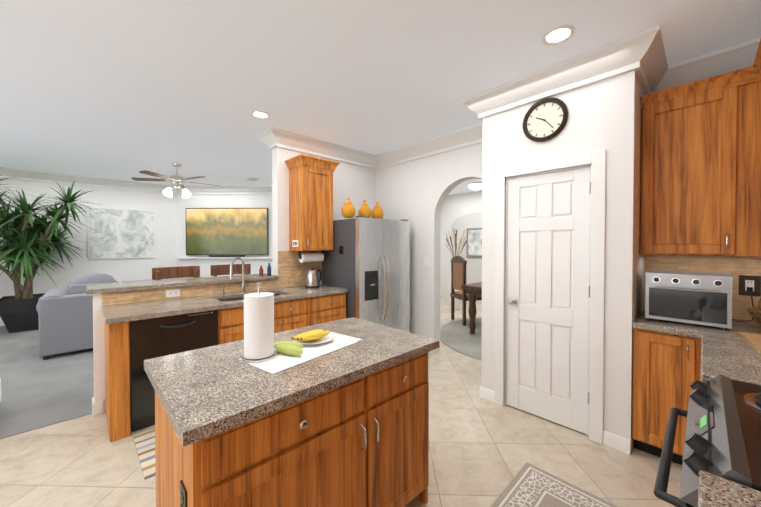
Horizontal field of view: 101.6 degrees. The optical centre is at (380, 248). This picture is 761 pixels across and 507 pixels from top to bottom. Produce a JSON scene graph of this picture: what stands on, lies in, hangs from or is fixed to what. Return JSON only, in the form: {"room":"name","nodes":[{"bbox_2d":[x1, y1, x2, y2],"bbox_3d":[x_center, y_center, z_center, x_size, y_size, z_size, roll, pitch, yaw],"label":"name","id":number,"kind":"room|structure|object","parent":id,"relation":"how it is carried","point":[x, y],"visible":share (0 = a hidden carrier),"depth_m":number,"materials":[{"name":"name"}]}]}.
{"room":"kitchen","nodes":[
{"label":"kitchen","id":0,"kind":"room"},
{"bbox_2d":[0,178,176,320],"bbox_3d":[-6.575,-0.034,5.715,4.770,2.800,0.120,-1,1,-44],"label":"wall","id":1,"kind":"structure","parent":0,"point":[163,207],"depth_m":6.27,"materials":[{"name":"white paint"}]},
{"bbox_2d":[88,207,154,258],"bbox_3d":[-5.495,-0.331,6.637,1.094,1.054,0.036,-1,1,-44],"label":"painting","id":2,"kind":"object","parent":1,"relation":"attached to","point":[132,235],"visible":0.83,"depth_m":6.60,"materials":[{"name":"paper"}]},
{"bbox_2d":[176,194,272,265],"bbox_3d":[-3.575,-0.056,7.359,2.475,2.800,0.120,0,1,1],"label":"wall","id":3,"kind":"structure","parent":0,"point":[228,201],"depth_m":7.29,"materials":[{"name":"white paint"}]},
{"bbox_2d":[177,208,272,276],"bbox_3d":[-3.578,-0.079,7.218,2.240,1.750,0.157,0,1,1],"label":"tv","id":4,"kind":"object","parent":3,"relation":"attached to","point":[221,236],"visible":0.88,"depth_m":7.22,"materials":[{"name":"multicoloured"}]},
{"bbox_2d":[93,147,375,411],"bbox_3d":[-1.301,-0.008,3.821,3.290,2.800,0.140,-1,1,-44],"label":"wall","id":5,"kind":"structure","parent":0,"point":[356,184],"depth_m":3.84,"materials":[{"name":"white paint"}]},
{"bbox_2d":[86,273,278,293],"bbox_3d":[-1.972,0.433,3.310,1.686,0.212,0.415,-1,1,-44],"label":"bar","id":6,"kind":"object","parent":5,"relation":"on","point":[119,287],"visible":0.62,"depth_m":3.06,"materials":[{"name":"stone"}]},
{"bbox_2d":[259,266,262,275],"bbox_3d":[-1.427,0.260,3.717,0.047,0.120,0.048,-1,1,-44],"label":"bottle","id":7,"kind":"object","parent":6,"relation":"on","point":[261,271],"visible":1,"depth_m":3.70,"materials":[{"name":"red glass"}]},
{"bbox_2d":[267,263,270,275],"bbox_3d":[-1.342,0.244,3.744,0.047,0.150,0.048,-1,1,-44],"label":"bottle","id":8,"kind":"object","parent":6,"relation":"on","point":[269,270],"visible":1,"depth_m":3.72,"materials":[{"name":"blue"}]},
{"bbox_2d":[102,251,319,305],"bbox_3d":[-1.607,0.254,3.428,2.190,0.454,0.008,-1,1,-44],"label":"backsplash","id":9,"kind":"structure","parent":5,"relation":"attached to","point":[292,269],"depth_m":3.43,"materials":[{"name":"beige tile"}]},
{"bbox_2d":[166,289,179,296],"bbox_3d":[-2.019,0.428,3.022,0.115,0.072,0.008,-1,1,-44],"label":"outlet","id":10,"kind":"object","parent":9,"relation":"attached to","point":[172,292],"visible":1,"depth_m":3.02,"materials":[{"name":"white plastic"}]},
{"bbox_2d":[285,154,339,250],"bbox_3d":[-0.843,-0.534,3.872,0.542,1.110,0.401,-1,1,-44],"label":"upper cabinet","id":11,"kind":"object","parent":5,"relation":"attached to","point":[310,203],"visible":1,"depth_m":3.75,"materials":[{"name":"brown wood"}]},
{"bbox_2d":[298,251,323,262],"bbox_3d":[-0.867,0.095,3.906,0.342,0.146,0.124,-1,1,-44],"label":"paper towel holder","id":12,"kind":"object","parent":11,"relation":"attached to","point":[311,257],"visible":0.94,"depth_m":3.85,"materials":[{"name":"white paper"}]},
{"bbox_2d":[0,296,681,506],"bbox_3d":[-0.175,1.425,3.209,10.500,0.050,6.290,-1,1,-44],"label":"floor","id":13,"kind":"structure","parent":0,"point":[482,451],"depth_m":2.09,"materials":[{"name":"beige tile"}]},
{"bbox_2d":[0,326,93,438],"bbox_3d":[-4.208,1.405,4.534,6.520,0.054,5.130,-1,1,-44],"label":"floor carpet","id":14,"kind":"object","parent":13,"relation":"on","point":[37,392],"depth_m":3.20,"materials":[{"name":"grey carpet"}]},
{"bbox_2d":[0,175,118,332],"bbox_3d":[-5.807,0.074,5.171,2.240,2.600,1.671,-1,1,-44],"label":"plant","id":15,"kind":"object","parent":14,"relation":"on","point":[20,252],"visible":1,"depth_m":5.14,"materials":[{"name":"green plant"}]},
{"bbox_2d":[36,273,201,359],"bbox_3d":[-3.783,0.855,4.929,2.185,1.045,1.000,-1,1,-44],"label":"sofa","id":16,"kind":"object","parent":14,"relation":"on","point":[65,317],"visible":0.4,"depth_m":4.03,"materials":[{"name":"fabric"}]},
{"bbox_2d":[152,266,199,280],"bbox_3d":[-2.429,0.810,3.799,0.533,1.165,0.567,-1,1,-44],"label":"bar stool","id":17,"kind":"object","parent":14,"relation":"on","point":[158,273],"visible":0.23,"depth_m":3.96,"materials":[{"name":"brown wood"}]},
{"bbox_2d":[210,264,250,276],"bbox_3d":[-1.983,0.804,4.237,0.520,1.165,0.550,-1,1,-38],"label":"bar stool","id":18,"kind":"object","parent":14,"relation":"on","point":[215,270],"visible":0.15,"depth_m":4.40,"materials":[{"name":"brown wood"}]},
{"bbox_2d":[133,429,155,478],"bbox_3d":[-1.441,1.408,2.326,0.590,0.008,0.590,-1,1,-44],"label":"striped rug","id":19,"kind":"object","parent":13,"relation":"on","point":[144,444],"visible":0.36,"depth_m":2.16,"materials":[{"name":"multicoloured fabric"}]},
{"bbox_2d":[129,310,217,431],"bbox_3d":[-1.840,0.971,2.735,0.606,0.872,0.639,-1,1,-44],"label":"dishwasher","id":20,"kind":"object","parent":13,"relation":"on","point":[151,338],"visible":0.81,"depth_m":2.43,"materials":[{"name":"black metal"}]},
{"bbox_2d":[218,312,293,344],"bbox_3d":[-1.338,1.055,3.259,0.732,0.690,0.422,-1,1,-44],"label":"base cabinet","id":21,"kind":"object","parent":13,"relation":"on","point":[227,333],"depth_m":2.88,"materials":[{"name":"brown wood"}]},
{"bbox_2d":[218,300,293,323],"bbox_3d":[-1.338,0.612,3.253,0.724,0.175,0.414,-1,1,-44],"label":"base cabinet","id":22,"kind":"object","parent":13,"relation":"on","point":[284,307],"depth_m":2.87,"materials":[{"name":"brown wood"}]},
{"bbox_2d":[144,317,438,506],"bbox_3d":[-0.377,0.964,1.573,1.220,0.916,0.770,-1,1,-44],"label":"kitchen island","id":23,"kind":"object","parent":13,"relation":"on","point":[347,426],"visible":1,"depth_m":1.26,"materials":[{"name":"brown wood"}]},
{"bbox_2d":[238,332,361,373],"bbox_3d":[-0.377,0.502,1.567,0.270,0.007,0.560,1,1,37],"label":"placemat","id":24,"kind":"object","parent":23,"relation":"on","point":[280,361],"visible":0.52,"depth_m":1.48,"materials":[{"name":"white fabric"}]},
{"bbox_2d":[241,282,276,362],"bbox_3d":[-0.567,0.327,1.452,0.156,0.351,0.156,-1,1,-44],"label":"towel stand","id":25,"kind":"object","parent":24,"relation":"on","point":[258,326],"visible":1,"depth_m":1.40,"materials":[{"name":"white"}]},
{"bbox_2d":[274,341,302,354],"bbox_3d":[-0.438,0.480,1.512,0.110,0.044,0.204,-1,1,-44],"label":"corn","id":26,"kind":"object","parent":24,"relation":"on","point":[290,348],"visible":0.94,"depth_m":1.48,"materials":[{"name":"green"}]},
{"bbox_2d":[292,329,333,343],"bbox_3d":[-0.364,0.471,1.690,0.224,0.056,0.224,-1,1,-44],"label":"plate","id":27,"kind":"object","parent":24,"relation":"on","point":[318,336],"visible":1,"depth_m":1.65,"materials":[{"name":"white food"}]},
{"bbox_2d":[294,292,345,328],"bbox_3d":[-0.848,0.956,3.740,0.642,0.875,0.617,-1,1,-44],"label":"base cabinet","id":28,"kind":"object","parent":13,"relation":"on","point":[295,307],"depth_m":3.47,"materials":[{"name":"brown wood"}]},
{"bbox_2d":[102,284,347,323],"bbox_3d":[-1.392,0.504,3.194,2.173,0.040,0.642,-1,1,-44],"label":"countertop","id":29,"kind":"structure","parent":28,"relation":"on","point":[121,313],"depth_m":2.79,"materials":[{"name":"grey stone"}]},
{"bbox_2d":[230,257,248,292],"bbox_3d":[-1.537,0.282,3.365,0.208,0.398,0.120,-1,1,-44],"label":"faucet","id":30,"kind":"object","parent":29,"relation":"on","point":[243,273],"visible":1,"depth_m":3.42,"materials":[{"name":"silver metal"}]},
{"bbox_2d":[305,269,321,287],"bbox_3d":[-0.835,0.359,3.872,0.236,0.230,0.170,-1,1,-44],"label":"kettle","id":31,"kind":"object","parent":29,"relation":"on","point":[312,280],"visible":1,"depth_m":3.80,"materials":[{"name":"silver metal"}]},
{"bbox_2d":[322,216,409,331],"bbox_3d":[-0.170,0.495,4.170,0.904,1.785,0.844,-1,1,-44],"label":"fridge","id":32,"kind":"object","parent":13,"relation":"on","point":[366,262],"visible":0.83,"depth_m":3.84,"materials":[{"name":"silver metal"}]},
{"bbox_2d":[342,197,354,217],"bbox_3d":[-0.404,-0.524,3.927,0.176,0.255,0.176,-1,1,-44],"label":"jar","id":33,"kind":"object","parent":32,"relation":"on","point":[348,209],"visible":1,"depth_m":3.87,"materials":[{"name":"yellow ceramic"}]},
{"bbox_2d":[358,200,370,217],"bbox_3d":[-0.209,-0.527,4.114,0.176,0.255,0.176,-1,1,-44],"label":"jar","id":34,"kind":"object","parent":32,"relation":"on","point":[364,210],"visible":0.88,"depth_m":4.05,"materials":[{"name":"yellow ceramic"}]},
{"bbox_2d":[371,201,383,218],"bbox_3d":[-0.044,-0.529,4.273,0.176,0.255,0.176,-1,1,-44],"label":"jar","id":35,"kind":"object","parent":32,"relation":"on","point":[377,211],"visible":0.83,"depth_m":4.21,"materials":[{"name":"yellow ceramic"}]},
{"bbox_2d":[446,228,466,310],"bbox_3d":[1.674,0.446,6.922,0.479,1.808,0.394,0,1,6],"label":"vase","id":36,"kind":"object","parent":13,"relation":"on","point":[457,304],"visible":0.4,"depth_m":6.83,"materials":[{"name":"white"}]},
{"bbox_2d":[440,318,481,359],"bbox_3d":[2.264,1.373,4.784,2.720,0.012,2.720,-1,1,-44],"label":"dining rug","id":37,"kind":"object","parent":13,"relation":"on","point":[457,336],"visible":0.25,"depth_m":4.80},
{"bbox_2d":[450,256,481,325],"bbox_3d":[1.655,0.738,5.784,0.520,1.230,0.540,0,1,-14],"label":"dining chair","id":38,"kind":"object","parent":37,"relation":"on","point":[458,271],"visible":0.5,"depth_m":5.66,"materials":[{"name":"brown wood"}]},
{"bbox_2d":[461,282,481,333],"bbox_3d":[2.355,0.978,4.713,1.100,0.780,1.900,-1,1,-44],"label":"dining table","id":39,"kind":"object","parent":37,"relation":"on","point":[473,290],"visible":0.15,"depth_m":4.97,"materials":[{"name":"brown wood"}]},
{"bbox_2d":[490,462,617,506],"bbox_3d":[0.252,1.427,0.867,2.670,0.010,0.720,-1,1,-44],"label":"kitchen rug","id":40,"kind":"object","parent":13,"relation":"on","point":[529,485],"visible":1,"depth_m":1.79,"materials":[{"name":"beige fabric"}]},
{"bbox_2d":[632,328,701,464],"bbox_3d":[2.264,0.979,2.004,0.655,0.875,0.930,-1,1,-44],"label":"base cabinet","id":41,"kind":"object","parent":13,"relation":"on","point":[666,370],"visible":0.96,"depth_m":2.04,"materials":[{"name":"brown wood"}]},
{"bbox_2d":[632,310,760,384],"bbox_3d":[1.957,0.524,1.703,1.527,0.040,0.931,-1,1,-44],"label":"countertop","id":42,"kind":"structure","parent":41,"relation":"on","point":[732,353],"depth_m":1.61,"materials":[{"name":"stone"}]},
{"bbox_2d":[645,269,732,329],"bbox_3d":[2.105,0.330,2.137,0.417,0.335,0.405,-1,1,-44],"label":"toaster oven","id":43,"kind":"object","parent":42,"relation":"on","point":[698,297],"visible":1,"depth_m":2.01,"materials":[{"name":"silver metal"}]},
{"bbox_2d":[732,290,753,321],"bbox_3d":[2.476,0.386,2.129,0.130,0.218,0.116,-1,1,-44],"label":"cord","id":44,"kind":"object","parent":43,"relation":"attached to","point":[752,306],"visible":0.69,"depth_m":2.11,"materials":[{"name":"black plastic"}]},
{"bbox_2d":[739,332,760,353],"bbox_3d":[2.057,0.495,1.534,0.300,0.021,0.495,1,1,40],"label":"cutting board","id":45,"kind":"object","parent":42,"relation":"on","point":[753,340],"visible":1,"depth_m":1.68,"materials":[{"name":"brown wood"}]},
{"bbox_2d":[747,297,760,326],"bbox_3d":[2.440,0.361,1.845,0.342,0.281,0.342,-1,1,-44],"label":"basket","id":46,"kind":"object","parent":42,"relation":"on","point":[755,312],"visible":1,"depth_m":1.92,"materials":[{"name":"wicker"}]},
{"bbox_2d":[654,374,760,506],"bbox_3d":[1.209,0.960,0.825,0.760,0.945,0.682,-1,1,-44],"label":"stove","id":47,"kind":"object","parent":13,"relation":"on","point":[722,414],"visible":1,"depth_m":0.88,"materials":[{"name":"silver metal"}]},
{"bbox_3d":[0.088,1.010,-0.302,2.400,0.875,0.610,-1,1,-44],"label":"base cabinet","id":48,"kind":"object","parent":13,"relation":"on","visible":0},
{"bbox_2d":[698,470,760,506],"bbox_3d":[0.091,0.552,-0.318,2.412,0.040,0.602,-1,1,-44],"label":"countertop","id":49,"kind":"structure","parent":48,"relation":"on","point":[715,491],"depth_m":0.66,"materials":[{"name":"stone"}]},
{"bbox_2d":[0,0,760,194],"bbox_3d":[-1.317,-1.454,4.272,10.620,0.080,9.460,-1,1,-44],"label":"ceiling","id":50,"kind":"structure","parent":0,"point":[126,90],"depth_m":2.36,"materials":[{"name":"white paint"}]},
{"bbox_2d":[132,163,217,197],"bbox_3d":[-3.389,-1.152,5.260,1.245,0.551,1.285,-1,1,-44],"label":"ceiling fan","id":51,"kind":"object","parent":50,"relation":"hanging from","point":[177,180],"visible":1,"depth_m":5.14,"materials":[{"name":"silver metal"}]},
{"bbox_2d":[246,177,259,180],"bbox_3d":[-2.632,-1.438,6.420,0.180,0.010,0.320,-1,1,-44],"label":"ceiling vent","id":52,"kind":"object","parent":50,"relation":"in","point":[252,179],"visible":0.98,"depth_m":6.41,"materials":[{"name":"white"}]},
{"bbox_2d":[251,111,269,118],"bbox_3d":[-1.252,-1.397,3.239,0.190,0.006,0.190,-1,1,-44],"label":"recessed light","id":53,"kind":"object","parent":50,"relation":"in","point":[261,114],"visible":1,"depth_m":3.23,"materials":[{"name":"white"}]},
{"bbox_2d":[467,182,481,189],"bbox_3d":[2.131,-1.385,6.906,0.380,0.130,0.380,-1,1,-44],"label":"ceiling light","id":54,"kind":"object","parent":50,"relation":"attached to","point":[475,185],"visible":0.83,"depth_m":6.79,"materials":[{"name":"white glass"}]},
{"bbox_2d":[542,25,574,44],"bbox_3d":[1.149,-1.381,2.010,0.190,0.006,0.190,-1,1,-44],"label":"recessed light","id":55,"kind":"object","parent":50,"relation":"in","point":[557,35],"visible":1,"depth_m":2.00,"materials":[{"name":"white"}]},
{"bbox_2d":[440,191,481,301],"bbox_3d":[3.531,-0.049,6.834,0.105,2.800,6.370,-1,1,-44],"label":"wall","id":56,"kind":"structure","parent":0,"point":[461,213],"depth_m":8.23,"materials":[{"name":"white paint"}]},
{"bbox_2d":[466,228,481,256],"bbox_3d":[2.501,-0.162,7.799,0.037,0.740,0.750,-1,1,-44],"label":"framed picture","id":57,"kind":"object","parent":56,"relation":"attached to","point":[474,243],"visible":0.57,"depth_m":7.89,"materials":[{"name":"grey"}]},
{"bbox_2d":[376,143,748,352],"bbox_3d":[0.265,-0.019,4.667,0.140,2.800,7.570,-1,1,-44],"label":"wall","id":58,"kind":"structure","parent":0,"point":[416,192],"depth_m":4.21,"materials":[{"name":"white paint"}]},
{"bbox_2d":[424,257,427,265],"bbox_3d":[0.615,0.167,4.194,0.012,0.116,0.072,-1,1,-44],"label":"switch plate","id":59,"kind":"object","parent":58,"relation":"attached to","point":[425,261],"visible":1,"depth_m":4.19,"materials":[{"name":"white plastic"}]},
{"bbox_2d":[640,66,760,256],"bbox_3d":[2.249,-0.539,2.207,0.387,1.166,0.586,-1,1,-44],"label":"upper cabinet","id":60,"kind":"object","parent":58,"relation":"attached to","point":[700,167],"visible":1,"depth_m":2.08,"materials":[{"name":"brown wood"}]},
{"bbox_2d":[481,70,644,453],"bbox_3d":[1.570,0.006,2.745,0.640,2.800,1.110,-1,1,-44],"label":"wall","id":61,"kind":"structure","parent":0,"point":[606,114],"depth_m":2.23,"materials":[{"name":"white paint"}]},
{"bbox_2d":[0,321,630,454],"bbox_3d":[-2.708,1.353,2.973,6.520,0.100,9.220,-1,1,-44],"label":"baseboard","id":62,"kind":"structure","parent":61,"relation":"attached to","point":[617,442],"depth_m":2.23,"materials":[{"name":"white wood"}]},
{"bbox_2d":[0,25,759,194],"bbox_3d":[-2.708,-1.310,2.937,6.520,0.172,9.220,-1,1,-44],"label":"crown molding","id":63,"kind":"structure","parent":61,"relation":"attached to","point":[642,54],"depth_m":2.55,"materials":[{"name":"white wood"}]},
{"bbox_2d":[522,97,568,141],"bbox_3d":[1.319,-1.040,2.504,0.034,0.340,0.340,-1,1,-44],"label":"clock","id":64,"kind":"object","parent":61,"relation":"attached to","point":[545,119],"visible":0.96,"depth_m":2.50,"materials":[{"name":"brown metal"}]},
{"bbox_2d":[494,149,605,444],"bbox_3d":[1.348,0.347,2.550,0.142,2.125,0.820,-1,1,-44],"label":"door","id":65,"kind":"structure","parent":61,"relation":"attached to","point":[550,297],"depth_m":2.50,"materials":[{"name":"white wood"}]},
{"bbox_3d":[0.535,0.049,-0.406,6.780,2.800,0.120,-1,1,-44],"label":"wall","id":66,"kind":"structure","parent":0,"visible":0},
{"bbox_2d":[644,255,760,320],"bbox_3d":[2.505,0.270,2.232,0.008,0.454,0.930,-1,1,-44],"label":"backsplash","id":67,"kind":"structure","parent":66,"relation":"attached to","point":[735,267],"depth_m":2.23,"materials":[{"name":"beige tile"}]},
{"bbox_2d":[739,275,760,296],"bbox_3d":[2.557,0.255,2.150,0.030,0.140,0.100,-1,1,-44],"label":"electrical outlet","id":68,"kind":"object","parent":67,"relation":"attached to","point":[747,283],"visible":0.98,"depth_m":2.15,"materials":[{"name":"black plastic"}]},
{"bbox_2d":[753,38,760,72],"bbox_3d":[1.746,-0.525,1.119,1.970,1.166,0.402,-1,1,-44],"label":"upper cabinet","id":69,"kind":"object","parent":66,"relation":"attached to","point":[757,63],"visible":0.97,"depth_m":1.80,"materials":[{"name":"brown wood"}]}
]}

